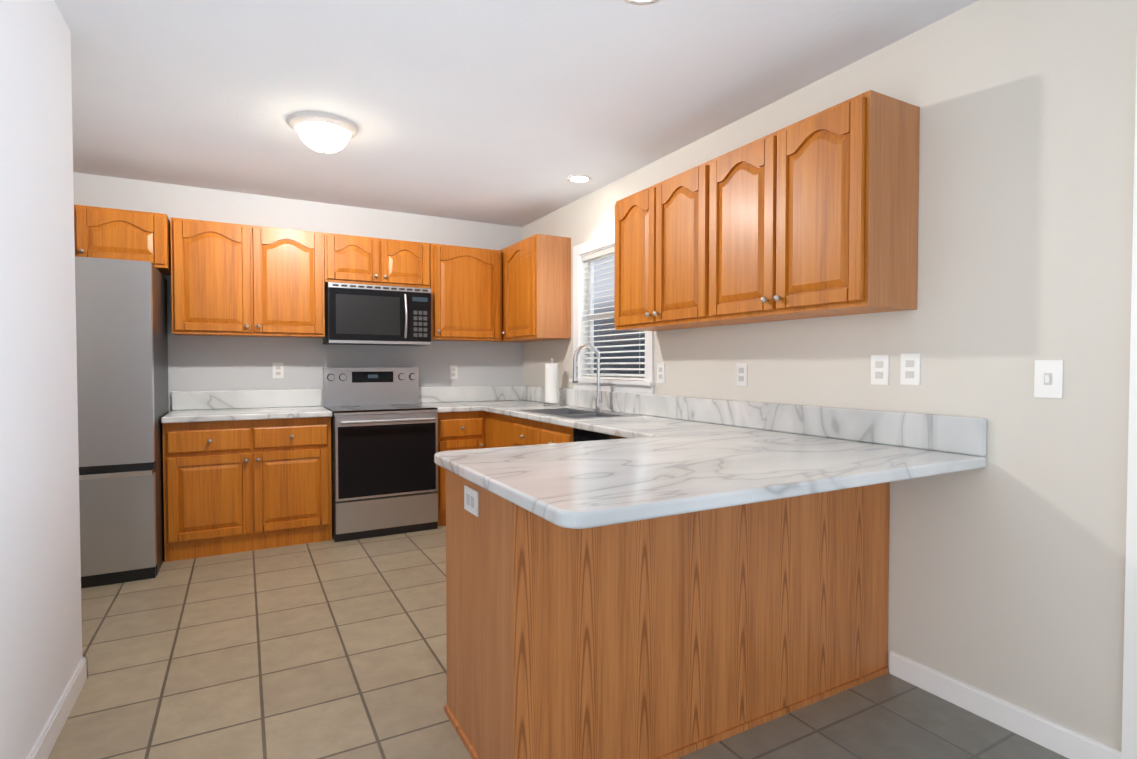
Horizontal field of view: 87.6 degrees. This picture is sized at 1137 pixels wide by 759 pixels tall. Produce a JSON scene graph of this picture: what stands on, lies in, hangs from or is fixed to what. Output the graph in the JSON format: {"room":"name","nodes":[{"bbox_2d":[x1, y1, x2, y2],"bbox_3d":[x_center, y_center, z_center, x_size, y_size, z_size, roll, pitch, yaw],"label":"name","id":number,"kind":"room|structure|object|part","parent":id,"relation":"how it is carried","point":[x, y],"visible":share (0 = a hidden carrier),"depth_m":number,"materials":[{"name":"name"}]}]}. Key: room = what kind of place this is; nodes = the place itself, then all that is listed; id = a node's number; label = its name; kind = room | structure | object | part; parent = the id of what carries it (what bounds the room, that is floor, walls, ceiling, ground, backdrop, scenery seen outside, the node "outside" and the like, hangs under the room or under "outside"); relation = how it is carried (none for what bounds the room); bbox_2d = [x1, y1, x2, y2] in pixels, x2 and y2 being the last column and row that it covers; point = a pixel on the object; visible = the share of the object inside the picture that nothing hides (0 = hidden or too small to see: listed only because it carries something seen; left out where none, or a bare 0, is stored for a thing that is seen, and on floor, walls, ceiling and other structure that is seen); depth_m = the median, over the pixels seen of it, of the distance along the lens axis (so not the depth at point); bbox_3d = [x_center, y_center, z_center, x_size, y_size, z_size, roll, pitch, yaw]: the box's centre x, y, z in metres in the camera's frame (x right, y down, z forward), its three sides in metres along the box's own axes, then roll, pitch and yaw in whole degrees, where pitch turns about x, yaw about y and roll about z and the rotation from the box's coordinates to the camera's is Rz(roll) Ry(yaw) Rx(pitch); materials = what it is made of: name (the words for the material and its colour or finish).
{"room":"kitchen","nodes":[
{"label":"kitchen","id":0,"kind":"room"},
{"bbox_2d":[0,0,81,758],"bbox_3d":[-1.195,-0.028,0.195,0.745,2.590,4.560,-1,1,-29],"label":"wall","id":1,"kind":"structure","parent":0,"point":[40,617],"depth_m":1.91,"materials":[{"name":"white paint"}]},
{"bbox_2d":[27,656,87,758],"bbox_3d":[-1.169,1.218,0.314,0.638,0.092,4.453,-1,1,-29],"label":"baseboard","id":2,"kind":"structure","parent":1,"relation":"attached to","point":[48,737],"depth_m":2.07,"materials":[{"name":"white wood"}]},
{"bbox_2d":[73,172,521,412],"bbox_3d":[-2.028,-0.135,4.871,3.790,2.590,0.120,-1,1,-29],"label":"wall","id":3,"kind":"structure","parent":0,"point":[212,363],"depth_m":4.72,"materials":[{"name":"paint"}]},
{"bbox_2d":[74,205,170,274],"bbox_3d":[-3.109,-0.929,3.939,0.765,0.360,0.431,-1,1,-29],"label":"upper cabinet","id":4,"kind":"object","parent":3,"relation":"attached to","point":[108,233],"visible":0.56,"depth_m":3.86,"materials":[{"name":"brown wood"}]},
{"bbox_2d":[170,217,324,337],"bbox_3d":[-2.350,-0.720,4.401,0.975,0.791,0.361,-1,1,-29],"label":"upper cabinet","id":5,"kind":"object","parent":3,"relation":"attached to","point":[235,280],"visible":1,"depth_m":4.26,"materials":[{"name":"brown wood"}]},
{"bbox_2d":[272,363,283,378],"bbox_3d":[-2.282,-0.070,4.660,0.078,0.125,0.006,-1,1,-29],"label":"electrical outlet","id":6,"kind":"object","parent":3,"relation":"attached to","point":[278,370],"visible":1,"depth_m":4.66,"materials":[{"name":"white plastic"}]},
{"bbox_2d":[324,233,429,288],"bbox_3d":[-1.563,-0.940,4.829,0.814,0.371,0.361,-1,1,-29],"label":"upper cabinet","id":7,"kind":"object","parent":3,"relation":"attached to","point":[350,259],"visible":1,"depth_m":4.69,"materials":[{"name":"brown wood"}]},
{"bbox_2d":[323,282,430,345],"bbox_3d":[-1.543,-0.511,4.796,0.780,0.455,0.456,-1,1,-29],"label":"microwave","id":8,"kind":"object","parent":7,"relation":"attached to","point":[360,314],"visible":1,"depth_m":4.63,"materials":[{"name":"grey metal"}]},
{"bbox_2d":[449,365,457,378],"bbox_3d":[-1.037,-0.066,5.344,0.078,0.125,0.006,-1,1,-29],"label":"electrical outlet","id":9,"kind":"object","parent":3,"relation":"attached to","point":[453,371],"visible":1,"depth_m":5.34,"materials":[{"name":"white plastic"}]},
{"bbox_2d":[430,243,501,341],"bbox_3d":[-0.925,-0.738,5.183,0.632,0.791,0.361,-1,1,-29],"label":"upper cabinet","id":10,"kind":"object","parent":3,"relation":"attached to","point":[466,292],"visible":1,"depth_m":5.05,"materials":[{"name":"brown wood"}]},
{"bbox_2d":[54,0,978,226],"bbox_3d":[-0.432,-1.392,1.884,4.200,0.060,7.200,-1,1,-29],"label":"ceiling","id":11,"kind":"structure","parent":0,"point":[516,113],"depth_m":2.78,"materials":[{"name":"paint"}]},
{"bbox_2d":[288,111,357,152],"bbox_3d":[-1.339,-1.315,3.248,0.356,0.155,0.356,-1,1,-29],"label":"flush ceiling light","id":12,"kind":"object","parent":11,"relation":"attached to","point":[322,132],"visible":1,"depth_m":3.15,"materials":[{"name":"white glass"}]},
{"bbox_3d":[-1.339,-1.302,3.248,0.260,0.107,0.260,-1,1,-29],"label":"glass","id":13,"kind":"part","parent":12,"relation":"part of","materials":[{"name":"white glass"}]},
{"bbox_2d":[566,175,591,183],"bbox_3d":[0.074,-1.412,4.182,0.184,0.006,0.184,-1,1,-29],"label":"recessed light","id":14,"kind":"object","parent":11,"relation":"in","point":[578,179],"visible":1,"depth_m":4.18,"materials":[{"name":"white"}]},
{"bbox_2d":[624,0,659,5],"bbox_3d":[0.264,-1.363,2.073,0.184,0.006,0.184,-1,1,-29],"label":"recessed light","id":15,"kind":"object","parent":11,"relation":"in","point":[641,2],"visible":1,"depth_m":2.14,"materials":[{"name":"white"}]},
{"bbox_2d":[47,525,1068,758],"bbox_3d":[-0.432,1.257,1.945,4.200,0.060,7.200,-1,1,-29],"label":"floor","id":16,"kind":"structure","parent":0,"point":[330,649],"depth_m":2.39,"materials":[{"name":"tile"}]},
{"bbox_2d":[75,256,168,587],"bbox_3d":[-2.953,0.244,3.695,0.688,1.885,0.906,-1,1,-29],"label":"fridge","id":17,"kind":"object","parent":16,"relation":"on","point":[122,357],"visible":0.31,"depth_m":3.44,"materials":[{"name":"grey metal"}]},
{"bbox_2d":[162,417,331,561],"bbox_3d":[-2.296,0.722,4.304,1.014,0.903,0.641,-1,1,-29],"label":"base cabinet","id":18,"kind":"object","parent":16,"relation":"on","point":[229,487],"visible":1,"depth_m":4.04,"materials":[{"name":"brown wood"}]},
{"bbox_2d":[161,389,332,422],"bbox_3d":[-2.296,0.178,4.293,1.021,0.180,0.642,-1,1,-29],"label":"countertop","id":19,"kind":"structure","parent":18,"relation":"on","point":[193,406],"depth_m":4.41,"materials":[{"name":"stone"}]},
{"bbox_2d":[323,367,437,541],"bbox_3d":[-1.481,0.535,4.673,0.753,1.258,0.720,-1,1,-29],"label":"range","id":20,"kind":"object","parent":16,"relation":"on","point":[384,446],"visible":1,"depth_m":4.45,"materials":[{"name":"grey metal"}]},
{"bbox_2d":[437,411,476,525],"bbox_3d":[-1.010,0.704,5.031,0.390,0.903,0.605,-1,1,-29],"label":"base cabinet","id":21,"kind":"object","parent":16,"relation":"on","point":[470,430],"depth_m":4.73,"materials":[{"name":"brown wood"}]},
{"bbox_2d":[418,386,480,412],"bbox_3d":[-1.020,0.162,4.988,0.351,0.180,0.651,-1,1,-29],"label":"countertop","id":22,"kind":"structure","parent":21,"relation":"on","point":[453,399],"depth_m":5.25,"materials":[{"name":"stone"}]},
{"bbox_2d":[444,469,603,758],"bbox_3d":[-0.120,0.774,2.022,0.426,0.904,0.629,-1,1,-29],"label":"base cabinet","id":23,"kind":"object","parent":16,"relation":"on","point":[525,591],"depth_m":1.74,"materials":[{"name":"brown wood"}]},
{"bbox_2d":[464,485,478,516],"bbox_3d":[-0.316,0.392,1.920,0.006,0.078,0.125,-1,1,-29],"label":"outlet","id":24,"kind":"object","parent":23,"relation":"attached to","point":[470,500],"visible":1,"depth_m":1.91,"materials":[{"name":"white plastic"}]},
{"bbox_2d":[434,433,872,528],"bbox_3d":[0.198,0.300,2.038,1.059,0.040,1.094,-1,1,-29],"label":"countertop","id":25,"kind":"structure","parent":23,"relation":"on","point":[669,455],"depth_m":1.77,"materials":[{"name":"stone"}]},
{"bbox_2d":[485,408,584,447],"bbox_3d":[-0.282,0.710,4.782,0.586,0.903,0.570,-1,1,-29],"label":"base cabinet","id":26,"kind":"object","parent":16,"relation":"on","point":[501,430],"depth_m":4.30,"materials":[{"name":"brown wood"}]},
{"bbox_2d":[481,385,986,484],"bbox_3d":[0.241,0.191,3.744,0.660,0.180,4.047,-1,1,-29],"label":"countertop","id":27,"kind":"structure","parent":26,"relation":"on","point":[926,441],"depth_m":2.70,"materials":[{"name":"stone"}]},
{"bbox_2d":[543,358,559,406],"bbox_3d":[-0.136,0.021,4.784,0.136,0.388,0.136,-1,1,-29],"label":"paper towel","id":28,"kind":"object","parent":27,"relation":"on","point":[551,382],"visible":0.98,"depth_m":4.74,"materials":[{"name":"white paper"}]},
{"bbox_2d":[520,408,638,418],"bbox_3d":[0.043,0.335,4.113,0.490,0.214,0.840,-1,1,-29],"label":"sink","id":29,"kind":"object","parent":27,"relation":"in","point":[571,413],"depth_m":4.20,"materials":[{"name":"silver metal"}]},
{"bbox_2d":[572,344,602,411],"bbox_3d":[0.143,-0.010,4.144,0.241,0.480,0.092,-1,1,-29],"label":"faucet","id":30,"kind":"object","parent":27,"relation":"on","point":[598,402],"visible":1,"depth_m":4.17,"materials":[{"name":"silver metal"}]},
{"bbox_2d":[573,428,623,441],"bbox_3d":[0.399,0.743,3.459,0.615,0.898,0.590,-1,1,-29],"label":"dishwasher","id":31,"kind":"object","parent":16,"relation":"on","point":[579,435],"visible":0.02,"depth_m":3.41,"materials":[{"name":"grey metal"}]},
{"bbox_2d":[604,512,695,758],"bbox_3d":[0.166,0.770,2.179,0.474,0.904,0.629,-1,1,-29],"label":"base cabinet","id":32,"kind":"object","parent":16,"relation":"on","point":[673,636],"depth_m":1.87,"materials":[{"name":"brown wood"}]},
{"bbox_2d":[692,500,771,751],"bbox_3d":[0.442,0.767,2.331,0.406,0.904,0.629,-1,1,-29],"label":"base cabinet","id":33,"kind":"object","parent":16,"relation":"on","point":[732,631],"depth_m":2.04,"materials":[{"name":"brown wood"}]},
{"bbox_2d":[768,482,889,720],"bbox_3d":[0.875,0.761,2.568,0.692,0.904,0.629,-1,1,-29],"label":"base cabinet","id":34,"kind":"object","parent":16,"relation":"on","point":[830,549],"depth_m":2.28,"materials":[{"name":"brown wood"}]},
{"bbox_2d":[522,0,1136,750],"bbox_3d":[1.227,-0.087,2.757,0.120,2.590,6.720,-1,1,-29],"label":"wall","id":35,"kind":"structure","parent":0,"point":[1008,572],"depth_m":2.09,"materials":[{"name":"paint"}]},
{"bbox_2d":[492,234,570,341],"bbox_3d":[-0.372,-0.748,5.145,0.362,0.813,0.962,-1,1,-29],"label":"upper cabinet","id":36,"kind":"object","parent":35,"relation":"attached to","point":[536,287],"visible":0.98,"depth_m":4.77,"materials":[{"name":"brown wood"}]},
{"bbox_2d":[569,232,654,394],"bbox_3d":[0.336,-0.480,4.324,0.165,1.145,1.080,-1,1,-29],"label":"window","id":37,"kind":"structure","parent":35,"relation":"in","point":[646,386],"depth_m":4.63,"materials":[{"name":"white plastic"}]},
{"bbox_2d":[582,246,644,380],"bbox_3d":[0.336,-0.481,4.324,0.051,0.960,0.860,-1,1,-29],"label":"window blinds","id":38,"kind":"object","parent":37,"relation":"attached to","point":[610,251],"visible":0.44,"depth_m":4.38,"materials":[{"name":"white plastic"}]},
{"bbox_2d":[657,363,664,382],"bbox_3d":[0.589,-0.040,3.788,0.006,0.125,0.078,-1,1,-29],"label":"electrical outlet","id":39,"kind":"object","parent":35,"relation":"attached to","point":[660,372],"visible":1,"depth_m":3.78,"materials":[{"name":"white plastic"}]},
{"bbox_2d":[614,157,749,330],"bbox_3d":[0.639,-0.696,3.345,0.325,0.790,0.915,-1,1,-29],"label":"upper cabinet","id":40,"kind":"object","parent":35,"relation":"attached to","point":[666,232],"depth_m":3.19,"materials":[{"name":"brown wood"}]},
{"bbox_2d":[736,363,746,385],"bbox_3d":[0.926,-0.026,3.175,0.006,0.125,0.078,-1,1,-29],"label":"electrical outlet","id":41,"kind":"object","parent":35,"relation":"attached to","point":[741,374],"visible":1,"depth_m":3.17,"materials":[{"name":"white plastic"}]},
{"bbox_2d":[718,90,919,322],"bbox_3d":[1.015,-0.680,2.661,0.325,0.790,0.919,-1,1,-29],"label":"upper cabinet","id":42,"kind":"object","parent":35,"relation":"attached to","point":[814,216],"depth_m":2.34,"materials":[{"name":"brown wood"}]},
{"bbox_2d":[871,355,888,384],"bbox_3d":[1.304,-0.041,2.487,0.006,0.125,0.078,-1,1,-29],"label":"electrical outlet","id":43,"kind":"object","parent":35,"relation":"attached to","point":[879,369],"visible":1,"depth_m":2.48,"materials":[{"name":"white plastic"}]},
{"bbox_2d":[900,353,919,384],"bbox_3d":[1.366,-0.041,2.373,0.006,0.125,0.078,-1,1,-29],"label":"electrical outlet","id":44,"kind":"object","parent":35,"relation":"attached to","point":[909,369],"visible":1,"depth_m":2.37,"materials":[{"name":"white plastic"}]},
{"bbox_2d":[889,651,1120,758],"bbox_3d":[2.031,1.198,1.185,0.013,0.092,2.900,-1,1,-29],"label":"baseboard","id":45,"kind":"structure","parent":35,"relation":"attached to","point":[1064,741],"depth_m":2.09,"materials":[{"name":"white wood"}]},
{"bbox_2d":[1034,360,1062,397],"bbox_3d":[1.587,-0.002,1.964,0.012,0.125,0.078,-1,1,-29],"label":"light switch","id":46,"kind":"object","parent":35,"relation":"attached to","point":[1048,378],"visible":1,"depth_m":1.96,"materials":[{"name":"white plastic"}]},
{"bbox_2d":[1121,58,1136,758],"bbox_3d":[1.989,0.115,1.357,0.138,2.250,1.035,-1,1,-29],"label":"door frame","id":47,"kind":"structure","parent":35,"relation":"attached to","point":[1129,728],"depth_m":1.77,"materials":[{"name":"white"}]},
{"label":"outside","id":48,"kind":"structure","parent":0,"visible":0},
{"bbox_2d":[594,256,644,380],"bbox_3d":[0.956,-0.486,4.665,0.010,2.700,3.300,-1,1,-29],"label":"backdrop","id":49,"kind":"structure","parent":48,"point":[609,292],"depth_m":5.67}
]}

